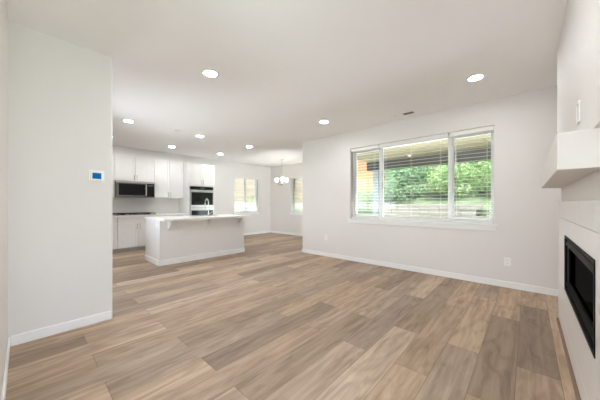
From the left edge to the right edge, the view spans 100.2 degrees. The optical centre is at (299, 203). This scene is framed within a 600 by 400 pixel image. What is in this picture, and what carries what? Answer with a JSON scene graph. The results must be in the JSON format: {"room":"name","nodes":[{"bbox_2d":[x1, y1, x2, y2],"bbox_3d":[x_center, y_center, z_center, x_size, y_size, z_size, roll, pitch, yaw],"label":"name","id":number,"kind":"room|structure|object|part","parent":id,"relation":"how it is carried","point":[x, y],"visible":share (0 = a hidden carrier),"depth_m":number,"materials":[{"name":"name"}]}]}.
{"room":"living room","nodes":[
{"label":"living room","id":0,"kind":"room"},
{"bbox_2d":[0,0,7,399],"bbox_3d":[-2.950,-0.170,0.357,1.850,2.740,3.265,0,0,42],"label":"wall","id":1,"kind":"structure","parent":0,"point":[3,3],"depth_m":1.61,"materials":[{"name":"white paint"}]},
{"bbox_2d":[1,337,9,399],"bbox_3d":[-1.811,1.156,1.536,1.687,0.088,0.012,0,0,42],"label":"baseboard","id":2,"kind":"structure","parent":1,"relation":"attached to","point":[3,396],"depth_m":1.67,"materials":[{"name":"white wood"}]},
{"bbox_2d":[8,21,111,336],"bbox_3d":[-2.253,-0.170,2.413,0.120,2.740,0.719,0,0,42],"label":"wall","id":3,"kind":"structure","parent":0,"point":[60,91],"depth_m":2.32,"materials":[{"name":"white paint"}]},
{"bbox_2d":[10,311,110,345],"bbox_3d":[-2.206,1.156,2.366,0.013,0.088,0.687,0,0,42],"label":"baseboard","id":4,"kind":"structure","parent":3,"relation":"attached to","point":[36,334],"depth_m":2.32,"materials":[{"name":"white wood"}]},
{"bbox_2d":[88,170,103,181],"bbox_3d":[-2.049,-0.282,2.529,0.026,0.115,0.125,0,0,42],"label":"thermostat","id":5,"kind":"object","parent":3,"relation":"attached to","point":[93,175],"visible":1,"depth_m":2.52,"materials":[{"name":"white plastic"}]},
{"bbox_2d":[112,145,270,232],"bbox_3d":[-3.564,-0.170,8.091,0.150,2.740,7.100,0,0,42],"label":"wall","id":6,"kind":"structure","parent":0,"point":[225,171],"depth_m":9.12,"materials":[{"name":"white paint"}]},
{"bbox_2d":[112,154,114,196],"bbox_3d":[-5.054,-0.710,6.061,0.358,1.071,0.890,0,0,42],"label":"upper cabinet","id":7,"kind":"object","parent":6,"relation":"attached to","point":[113,155],"visible":0.09,"depth_m":6.28,"materials":[{"name":"white paint"}]},
{"bbox_2d":[115,155,153,181],"bbox_3d":[-4.452,-0.922,6.725,0.358,0.645,0.897,0,0,42],"label":"upper cabinet","id":8,"kind":"object","parent":6,"relation":"attached to","point":[127,168],"visible":0.9,"depth_m":6.59,"materials":[{"name":"white paint"}]},
{"bbox_3d":[-4.502,-0.922,6.468,0.020,0.639,0.444,0,0,42],"label":"door","id":9,"kind":"part","parent":8,"relation":"part of","materials":[{"name":"white paint"}]},
{"bbox_2d":[115,180,154,197],"bbox_3d":[-4.412,-0.387,6.690,0.446,0.417,0.888,0,0,42],"label":"microwave oven","id":10,"kind":"object","parent":8,"relation":"attached to","point":[136,189],"visible":0.98,"depth_m":6.55,"materials":[{"name":"metal"}]},
{"bbox_3d":[-4.353,-0.370,6.514,0.030,0.344,0.668,0,0,42],"label":"door","id":11,"kind":"part","parent":10,"relation":"part of","materials":[{"name":"metal"}]},
{"bbox_3d":[-4.067,-0.370,6.830,0.028,0.344,0.177,0,0,42],"label":"control panel","id":12,"kind":"part","parent":10,"relation":"part of","materials":[{"name":"black glass"}]},
{"bbox_3d":[-4.201,-0.922,6.800,0.020,0.639,0.444,0,0,42],"label":"door","id":13,"kind":"part","parent":8,"relation":"part of","materials":[{"name":"white paint"}]},
{"bbox_2d":[112,197,178,213],"bbox_3d":[-4.766,0.053,6.645,0.010,0.451,3.032,0,0,42],"label":"backsplash","id":14,"kind":"structure","parent":6,"relation":"attached to","point":[119,205],"depth_m":7.08,"materials":[{"name":"white tile"}]},
{"bbox_2d":[154,159,182,197],"bbox_3d":[-3.883,-0.710,7.353,0.358,1.071,0.791,0,0,42],"label":"upper cabinet","id":15,"kind":"object","parent":6,"relation":"attached to","point":[168,175],"visible":0.99,"depth_m":7.24,"materials":[{"name":"white paint"}]},
{"bbox_3d":[-3.916,-0.710,7.115,0.020,1.065,0.392,0,0,42],"label":"door","id":16,"kind":"part","parent":15,"relation":"part of","materials":[{"name":"white paint"}]},
{"bbox_3d":[-3.650,-0.710,7.408,0.020,1.065,0.392,0,0,42],"label":"door","id":17,"kind":"part","parent":15,"relation":"part of","materials":[{"name":"white paint"}]},
{"bbox_2d":[233,179,259,214],"bbox_3d":[-2.088,-0.307,9.689,0.180,1.444,1.190,0,0,42],"label":"window","id":18,"kind":"structure","parent":6,"relation":"in","point":[251,212],"depth_m":9.72,"materials":[{"name":"white plastic"}]},
{"bbox_2d":[235,176,257,212],"bbox_3d":[-2.077,-0.353,9.679,0.063,1.347,1.080,0,0,42],"label":"window blind","id":19,"kind":"object","parent":18,"relation":"attached to","point":[246,178],"visible":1,"depth_m":9.66,"materials":[{"name":"plastic"}]},
{"bbox_3d":[-2.061,-0.342,9.665,0.002,1.292,0.002,0,0,42],"label":"ladder cord","id":20,"kind":"part","parent":19,"relation":"part of","materials":[{"name":"white fabric"}]},
{"bbox_3d":[-1.771,-0.342,9.985,0.002,1.292,0.002,0,0,42],"label":"ladder cord","id":21,"kind":"part","parent":19,"relation":"part of","materials":[{"name":"white fabric"}]},
{"bbox_3d":[-2.034,0.372,9.640,0.034,0.085,1.190,0,0,42],"label":"sill","id":22,"kind":"part","parent":18,"relation":"part of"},
{"bbox_3d":[-2.134,-0.350,9.731,0.055,1.358,1.088,0,0,42],"label":"frame","id":23,"kind":"part","parent":18,"relation":"part of","materials":[{"name":"white plastic"}]},
{"bbox_2d":[244,230,270,234],"bbox_3d":[-2.190,1.156,9.485,0.013,0.088,2.890,0,0,42],"label":"baseboard","id":24,"kind":"structure","parent":6,"relation":"attached to","point":[261,232],"depth_m":10.02,"materials":[{"name":"white wood"}]},
{"bbox_2d":[6,0,566,166],"bbox_3d":[-1.383,-1.620,3.819,9.120,0.160,10.500,0,0,42],"label":"ceiling","id":25,"kind":"structure","parent":0,"point":[284,68],"depth_m":2.69,"materials":[{"name":"paint"}]},
{"bbox_2d":[122,119,134,122],"bbox_3d":[-3.180,-1.535,4.652,0.196,0.008,0.196,0,0,42],"label":"recessed light","id":26,"kind":"object","parent":25,"relation":"in","point":[124,120],"visible":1,"depth_m":4.62,"materials":[{"name":"white plastic"}]},
{"bbox_2d":[201,69,218,77],"bbox_3d":[-1.054,-1.535,2.954,0.196,0.008,0.196,0,0,42],"label":"recessed light","id":27,"kind":"object","parent":25,"relation":"in","point":[211,73],"visible":1,"depth_m":2.95,"materials":[{"name":"white plastic"}]},
{"bbox_2d":[275,159,287,185],"bbox_3d":[-0.604,-1.075,8.643,0.472,0.930,0.450,0,0,42],"label":"chandelier","id":28,"kind":"object","parent":25,"relation":"hanging from","point":[282,178],"visible":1,"depth_m":8.62,"materials":[{"name":"white glass"}]},
{"bbox_2d":[319,120,328,123],"bbox_3d":[0.450,-1.535,4.694,0.196,0.008,0.196,0,0,42],"label":"recessed light","id":29,"kind":"object","parent":25,"relation":"in","point":[321,121],"visible":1,"depth_m":4.67,"materials":[{"name":"white plastic"}]},
{"bbox_2d":[401,111,415,115],"bbox_3d":[1.833,-1.536,4.244,0.201,0.008,0.126,0,0,42],"label":"ceiling vent","id":30,"kind":"object","parent":25,"relation":"in","point":[409,112],"visible":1,"depth_m":4.25,"materials":[{"name":"white plastic"}]},
{"bbox_2d":[466,73,484,81],"bbox_3d":[2.137,-1.535,3.057,0.196,0.008,0.196,0,0,42],"label":"recessed light","id":31,"kind":"object","parent":25,"relation":"in","point":[475,77],"visible":1,"depth_m":3.05,"materials":[{"name":"white plastic"}]},
{"bbox_2d":[271,163,302,233],"bbox_3d":[0.252,-0.170,9.322,3.850,2.740,0.150,0,0,42],"label":"wall","id":32,"kind":"structure","parent":0,"point":[281,219],"depth_m":10.01,"materials":[{"name":"white paint"}]},
{"bbox_2d":[271,231,302,235],"bbox_3d":[0.197,1.156,9.261,3.824,0.088,0.013,0,0,42],"label":"baseboard","id":33,"kind":"structure","parent":32,"relation":"attached to","point":[279,232],"depth_m":9.88,"materials":[{"name":"white wood"}]},
{"bbox_2d":[289,178,302,214],"bbox_3d":[0.333,-0.317,9.221,1.895,1.464,0.180,0,0,42],"label":"window","id":34,"kind":"structure","parent":32,"relation":"in","point":[295,179],"depth_m":9.80,"materials":[{"name":"white plastic"}]},
{"bbox_3d":[0.050,-0.360,9.562,0.818,1.280,0.004,0,0,42],"label":"glass pane","id":35,"kind":"part","parent":34,"relation":"part of","materials":[{"name":"clear glass"}]},
{"bbox_3d":[0.375,-0.360,9.268,1.793,1.378,0.055,0,0,42],"label":"frame","id":36,"kind":"part","parent":34,"relation":"part of","materials":[{"name":"white plastic"}]},
{"bbox_2d":[291,176,302,212],"bbox_3d":[0.323,-0.363,9.211,1.785,1.367,0.063,0,0,42],"label":"window blind","id":37,"kind":"object","parent":34,"relation":"attached to","point":[297,177],"visible":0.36,"depth_m":9.57,"materials":[{"name":"plastic"}]},
{"bbox_2d":[5,233,575,399],"bbox_3d":[-1.383,1.260,3.819,9.120,0.120,10.500,0,0,42],"label":"floor","id":38,"kind":"structure","parent":0,"point":[273,319],"depth_m":2.24,"materials":[{"name":"brown wood"}]},
{"bbox_2d":[112,217,116,252],"bbox_3d":[-4.954,0.760,5.956,0.648,0.879,0.900,0,0,42],"label":"base cabinet","id":39,"kind":"object","parent":38,"relation":"on","point":[114,219],"visible":0.16,"depth_m":6.05,"materials":[{"name":"white paint"}]},
{"bbox_3d":[-4.595,0.783,5.934,0.020,0.610,0.444,0,0,42],"label":"door","id":40,"kind":"part","parent":39,"relation":"part of","materials":[{"name":"white paint"}]},
{"bbox_2d":[116,216,156,252],"bbox_3d":[-4.353,0.760,6.619,0.648,0.879,0.880,0,0,42],"label":"base cabinet","id":41,"kind":"object","parent":38,"relation":"on","point":[130,230],"visible":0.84,"depth_m":6.32,"materials":[{"name":"white paint"}]},
{"bbox_3d":[-4.292,0.783,6.268,0.020,0.610,0.434,0,0,42],"label":"door","id":42,"kind":"part","parent":41,"relation":"part of","materials":[{"name":"white paint"}]},
{"bbox_3d":[-4.144,0.400,6.431,0.020,0.144,0.874,0,0,42],"label":"drawer","id":43,"kind":"part","parent":41,"relation":"part of","materials":[{"name":"white paint"}]},
{"bbox_3d":[-3.997,0.783,6.594,0.020,0.610,0.434,0,0,42],"label":"door","id":44,"kind":"part","parent":41,"relation":"part of","materials":[{"name":"white paint"}]},
{"bbox_2d":[112,213,187,216],"bbox_3d":[-4.533,0.300,6.434,0.636,0.040,3.032,0,0,42],"label":"countertop","id":45,"kind":"structure","parent":41,"relation":"on","point":[161,214],"depth_m":6.70,"materials":[{"name":"white stone"}]},
{"bbox_2d":[112,212,152,214],"bbox_3d":[-4.360,0.256,6.616,0.532,0.048,0.875,0,0,42],"label":"gas cooktop","id":46,"kind":"object","parent":45,"relation":"in","point":[139,213],"visible":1,"depth_m":6.45,"materials":[{"name":"black metal"}]},
{"bbox_2d":[145,218,244,265],"bbox_3d":[-2.297,0.760,5.781,1.050,0.879,1.980,0,0,42],"label":"kitchen island","id":47,"kind":"object","parent":38,"relation":"on","point":[166,242],"visible":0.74,"depth_m":5.32,"materials":[{"name":"grey paint"}]},
{"bbox_3d":[-2.358,1.145,5.836,0.846,0.110,1.980,0,0,42],"label":"skirting","id":48,"kind":"part","parent":47,"relation":"part of","materials":[{"name":"white wood"}]},
{"bbox_2d":[144,214,251,220],"bbox_3d":[-2.261,0.300,5.769,1.140,0.040,2.010,0,0,42],"label":"island countertop","id":49,"kind":"structure","parent":47,"relation":"on","point":[219,216],"depth_m":5.32,"materials":[{"name":"white stone"}]},
{"bbox_2d":[204,199,212,215],"bbox_3d":[-2.204,0.074,6.046,0.205,0.412,0.132,0,0,42],"label":"kitchen faucet","id":50,"kind":"object","parent":49,"relation":"on","point":[206,199],"visible":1,"depth_m":5.98,"materials":[{"name":"silver metal"}]},
{"bbox_2d":[179,162,214,215],"bbox_3d":[-3.210,-0.013,7.865,0.668,2.425,0.860,0,0,42],"label":"tall cabinet","id":51,"kind":"object","parent":38,"relation":"on","point":[194,174],"visible":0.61,"depth_m":7.55,"materials":[{"name":"white paint"}]},
{"bbox_3d":[-3.138,-0.892,7.511,0.020,0.655,0.422,0,0,42],"label":"door","id":52,"kind":"part","parent":51,"relation":"part of","materials":[{"name":"white paint"}]},
{"bbox_2d":[190,186,213,214],"bbox_3d":[-3.178,0.118,7.839,0.681,1.292,0.735,0,0,42],"label":"double wall oven","id":53,"kind":"object","parent":51,"relation":"in","point":[198,195],"visible":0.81,"depth_m":7.62,"materials":[{"name":"metal"}]},
{"bbox_3d":[-2.988,-0.478,7.667,0.022,0.087,0.725,0,0,42],"label":"control panel","id":54,"kind":"part","parent":53,"relation":"part of","materials":[{"name":"black glass"}]},
{"bbox_3d":[-2.984,0.407,7.663,0.035,0.585,0.725,0,0,42],"label":"oven door","id":55,"kind":"part","parent":53,"relation":"part of","materials":[{"name":"metal"}]},
{"bbox_3d":[-2.970,0.407,7.650,0.003,0.435,0.685,0,0,42],"label":"door glass","id":56,"kind":"part","parent":53,"relation":"part of","materials":[{"name":"black glass"}]},
{"bbox_3d":[-2.984,-0.163,7.663,0.035,0.535,0.725,0,0,42],"label":"oven door","id":57,"kind":"part","parent":53,"relation":"part of","materials":[{"name":"glass"}]},
{"bbox_3d":[-2.970,-0.163,7.650,0.003,0.385,0.685,0,0,42],"label":"door glass","id":58,"kind":"part","parent":53,"relation":"part of","materials":[{"name":"black glass"}]},
{"bbox_3d":[-2.851,-0.892,7.828,0.020,0.655,0.422,0,0,42],"label":"door","id":59,"kind":"part","parent":51,"relation":"part of","materials":[{"name":"white paint"}]},
{"bbox_2d":[357,160,357,212],"bbox_3d":[1.018,-0.170,7.189,0.150,2.740,2.280,0,0,42],"label":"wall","id":60,"kind":"structure","parent":0,"point":[357,160],"depth_m":7.97,"materials":[{"name":"white paint"}]},
{"bbox_2d":[303,86,560,289],"bbox_3d":[2.026,-0.170,4.602,5.120,2.740,0.200,0,0,42],"label":"wall","id":61,"kind":"structure","parent":0,"point":[526,214],"depth_m":3.87,"materials":[{"name":"white paint"}]},
{"bbox_2d":[347,130,497,230],"bbox_3d":[2.012,-0.388,4.586,2.544,1.566,0.234,0,0,42],"label":"window","id":62,"kind":"structure","parent":61,"relation":"in","point":[455,225],"depth_m":4.21,"materials":[{"name":"white plastic"}]},
{"bbox_2d":[351,145,378,218],"bbox_3d":[1.333,-0.437,5.169,0.601,1.464,0.073,0,0,42],"label":"window blind","id":63,"kind":"object","parent":62,"relation":"attached to","point":[373,146],"visible":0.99,"depth_m":5.20,"materials":[{"name":"white plastic"}]},
{"bbox_3d":[1.201,-0.425,5.336,0.002,1.409,0.002,0,0,42],"label":"ladder cord","id":64,"kind":"part","parent":63,"relation":"part of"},
{"bbox_3d":[1.415,-0.436,5.250,0.544,1.362,0.030,0,0,42],"label":"sash","id":65,"kind":"part","parent":62,"relation":"part of","materials":[{"name":"white plastic"}]},
{"bbox_2d":[379,133,448,221],"bbox_3d":[2.019,-0.437,4.555,1.192,1.464,0.062,0,0,42],"label":"window blind","id":66,"kind":"object","parent":62,"relation":"attached to","point":[445,134],"visible":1,"depth_m":4.47,"materials":[{"name":"white plastic"}]},
{"bbox_3d":[2.022,0.287,4.558,1.184,0.016,0.048,0,0,42],"label":"rail","id":67,"kind":"part","parent":66,"relation":"part of","materials":[{"name":"white plastic"}]},
{"bbox_3d":[1.990,0.316,4.562,2.544,0.030,0.168,0,0,42],"label":"sill","id":68,"kind":"part","parent":62,"relation":"part of","materials":[{"name":"white wood"}]},
{"bbox_2d":[450,125,493,223],"bbox_3d":[2.687,-0.437,3.942,0.574,1.464,0.073,0,0,42],"label":"window blind","id":69,"kind":"object","parent":62,"relation":"attached to","point":[487,128],"visible":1,"depth_m":3.93,"materials":[{"name":"white plastic"}]},
{"bbox_3d":[2.694,0.287,3.949,0.566,0.016,0.048,0,0,42],"label":"rail","id":70,"kind":"part","parent":69,"relation":"part of","materials":[{"name":"white plastic"}]},
{"bbox_3d":[2.760,-0.436,4.031,0.517,1.362,0.030,0,0,42],"label":"sash","id":71,"kind":"part","parent":62,"relation":"part of","materials":[{"name":"glass"}]},
{"bbox_2d":[357,134,490,171],"bbox_3d":[5.279,-1.590,4.177,10.190,0.980,3.520,0,0,42],"label":"patio cover","id":72,"kind":"object","parent":61,"relation":"attached to","point":[398,164],"visible":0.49,"depth_m":6.66,"materials":[{"name":"painted wood"}]},
{"bbox_2d":[302,249,558,296],"bbox_3d":[1.894,1.156,4.577,4.983,0.088,0.013,0,0,42],"label":"baseboard","id":73,"kind":"structure","parent":61,"relation":"attached to","point":[548,291],"depth_m":4.07,"materials":[{"name":"white wood"}]},
{"bbox_2d":[504,257,510,265],"bbox_3d":[2.976,0.830,3.600,0.076,0.120,0.008,0,0,42],"label":"wall outlet","id":74,"kind":"object","parent":61,"relation":"attached to","point":[507,261],"visible":1,"depth_m":3.60,"materials":[{"name":"white plastic"}]},
{"bbox_2d":[557,0,599,201],"bbox_3d":[2.143,-0.170,1.587,0.598,2.740,2.230,0,0,42],"label":"wall","id":75,"kind":"structure","parent":0,"point":[578,52],"depth_m":1.48,"materials":[{"name":"white paint"}]},
{"bbox_2d":[556,317,580,399],"bbox_3d":[1.939,1.190,1.795,0.018,0.019,2.225,0,0,42],"label":"trim","id":76,"kind":"structure","parent":75,"relation":"attached to","point":[577,394],"depth_m":1.86,"materials":[{"name":"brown wood"}]},
{"bbox_2d":[541,128,599,187],"bbox_3d":[1.972,-0.256,1.904,0.152,0.179,1.970,0,0,42],"label":"mantel shelf","id":77,"kind":"object","parent":75,"relation":"attached to","point":[574,155],"visible":1,"depth_m":1.21,"materials":[{"name":"white paint"}]},
{"bbox_2d":[576,100,579,124],"bbox_3d":[1.612,-0.530,1.454,0.008,0.120,0.090,0,0,42],"label":"wall plate","id":78,"kind":"object","parent":75,"relation":"attached to","point":[578,102],"visible":1,"depth_m":1.45,"materials":[{"name":"white plastic"}]},
{"bbox_2d":[559,200,599,399],"bbox_3d":[1.948,0.590,1.775,0.023,1.220,2.246,0,0,42],"label":"fireplace surround","id":79,"kind":"object","parent":75,"relation":"attached to","point":[579,221],"visible":0.94,"depth_m":1.51,"materials":[{"name":"grey tile"}]},
{"bbox_2d":[564,235,594,358],"bbox_3d":[2.030,0.508,1.534,0.474,0.472,1.322,0,0,42],"label":"gas fireplace","id":80,"kind":"object","parent":75,"relation":"in","point":[579,266],"visible":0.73,"depth_m":1.62,"materials":[{"name":"black metal"}]},
{"bbox_3d":[1.877,0.510,1.673,0.017,0.323,1.278,0,0,42],"label":"frame","id":81,"kind":"part","parent":80,"relation":"part of","materials":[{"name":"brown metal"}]},
{"label":"outside","id":82,"kind":"structure","parent":0,"visible":0},
{"bbox_3d":[5.208,1.325,4.255,10.000,0.150,3.500,0,0,42],"label":"floor","id":83,"kind":"structure","parent":82,"visible":0},
{"bbox_2d":[373,170,378,214],"bbox_3d":[2.527,0.075,8.251,0.200,2.350,0.200,0,0,42],"label":"patio post","id":84,"kind":"object","parent":83,"relation":"on","point":[376,172],"visible":0.34,"depth_m":8.15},
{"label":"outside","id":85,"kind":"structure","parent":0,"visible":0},
{"bbox_3d":[16.793,1.500,18.520,120.000,0.200,130.000,0,0,42],"label":"ground","id":86,"kind":"structure","parent":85,"visible":0},
{"bbox_2d":[235,178,254,210],"bbox_3d":[-8.128,-1.900,17.089,5.800,6.600,9.600,0,0,42],"label":"neighbor house","id":87,"kind":"structure","parent":86,"relation":"on","point":[240,180],"depth_m":17.83,"materials":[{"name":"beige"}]},
{"bbox_2d":[235,202,302,210],"bbox_3d":[-2.996,0.660,13.786,0.080,1.480,10.200,0,0,42],"label":"picket fence","id":88,"kind":"object","parent":86,"relation":"on","point":[248,206],"visible":0.12,"depth_m":13.98,"materials":[{"name":"white plastic"}]},
{"bbox_2d":[296,178,302,203],"bbox_3d":[0.831,-1.900,23.545,8.600,6.600,4.800,0,0,42],"label":"neighbor house","id":89,"kind":"structure","parent":86,"relation":"on","point":[299,180],"depth_m":21.64,"materials":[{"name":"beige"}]},
{"bbox_2d":[358,160,384,190],"bbox_3d":[2.577,-1.300,15.347,5.400,5.400,2.200,0,0,42],"label":"neighbor house","id":90,"kind":"structure","parent":86,"relation":"on","point":[365,175],"depth_m":13.58,"materials":[{"name":"orange wood"}]},
{"bbox_2d":[384,204,482,217],"bbox_3d":[4.744,0.703,9.488,3.483,1.395,0.329,0,0,42],"label":"wall","id":91,"kind":"structure","parent":86,"relation":"on","point":[388,208],"depth_m":9.28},
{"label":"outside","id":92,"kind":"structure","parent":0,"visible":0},
{"bbox_2d":[358,164,490,217],"bbox_3d":[23.632,-3.700,12.589,31.900,10.200,29.600,0,0,42],"label":"hill","id":93,"kind":"structure","parent":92,"point":[481,196],"depth_m":10.52,"materials":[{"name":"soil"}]},
{"bbox_2d":[368,182,397,203],"bbox_3d":[3.919,-0.256,11.854,1.528,1.574,1.543,0,0,-32],"label":"shrub","id":94,"kind":"object","parent":93,"relation":"on","point":[386,191],"visible":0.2,"depth_m":11.45,"materials":[{"name":"green plant"}]},
{"bbox_2d":[384,166,431,202],"bbox_3d":[4.571,-1.030,11.197,2.254,2.299,2.232,0,0,-28],"label":"shrub","id":95,"kind":"object","parent":93,"relation":"on","point":[401,173],"visible":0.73,"depth_m":10.70,"materials":[{"name":"green plant"}]},
{"bbox_2d":[392,165,436,178],"bbox_3d":[5.792,-1.927,12.754,2.778,2.673,2.284,0,0,-34],"label":"shrub","id":96,"kind":"object","parent":93,"relation":"on","point":[436,165],"visible":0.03,"depth_m":12.17,"materials":[{"name":"green plant"}]},
{"bbox_2d":[423,162,478,199],"bbox_3d":[5.950,-0.852,10.050,1.636,1.914,1.990,0,0,-39],"label":"shrub","id":97,"kind":"object","parent":93,"relation":"on","point":[462,171],"visible":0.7,"depth_m":9.72,"materials":[{"name":"green plant"}]},
{"bbox_2d":[440,160,489,181],"bbox_3d":[7.564,-2.050,11.112,2.568,3.005,3.123,0,0,17],"label":"shrub","id":98,"kind":"object","parent":93,"relation":"on","point":[477,162],"visible":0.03,"depth_m":10.68,"materials":[{"name":"green plant"}]},
{"bbox_2d":[468,160,490,193],"bbox_3d":[7.198,-0.843,9.254,1.613,1.888,1.962,0,0,-8],"label":"shrub","id":99,"kind":"object","parent":93,"relation":"on","point":[484,176],"visible":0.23,"depth_m":9.29,"materials":[{"name":"green plant"}]}
]}

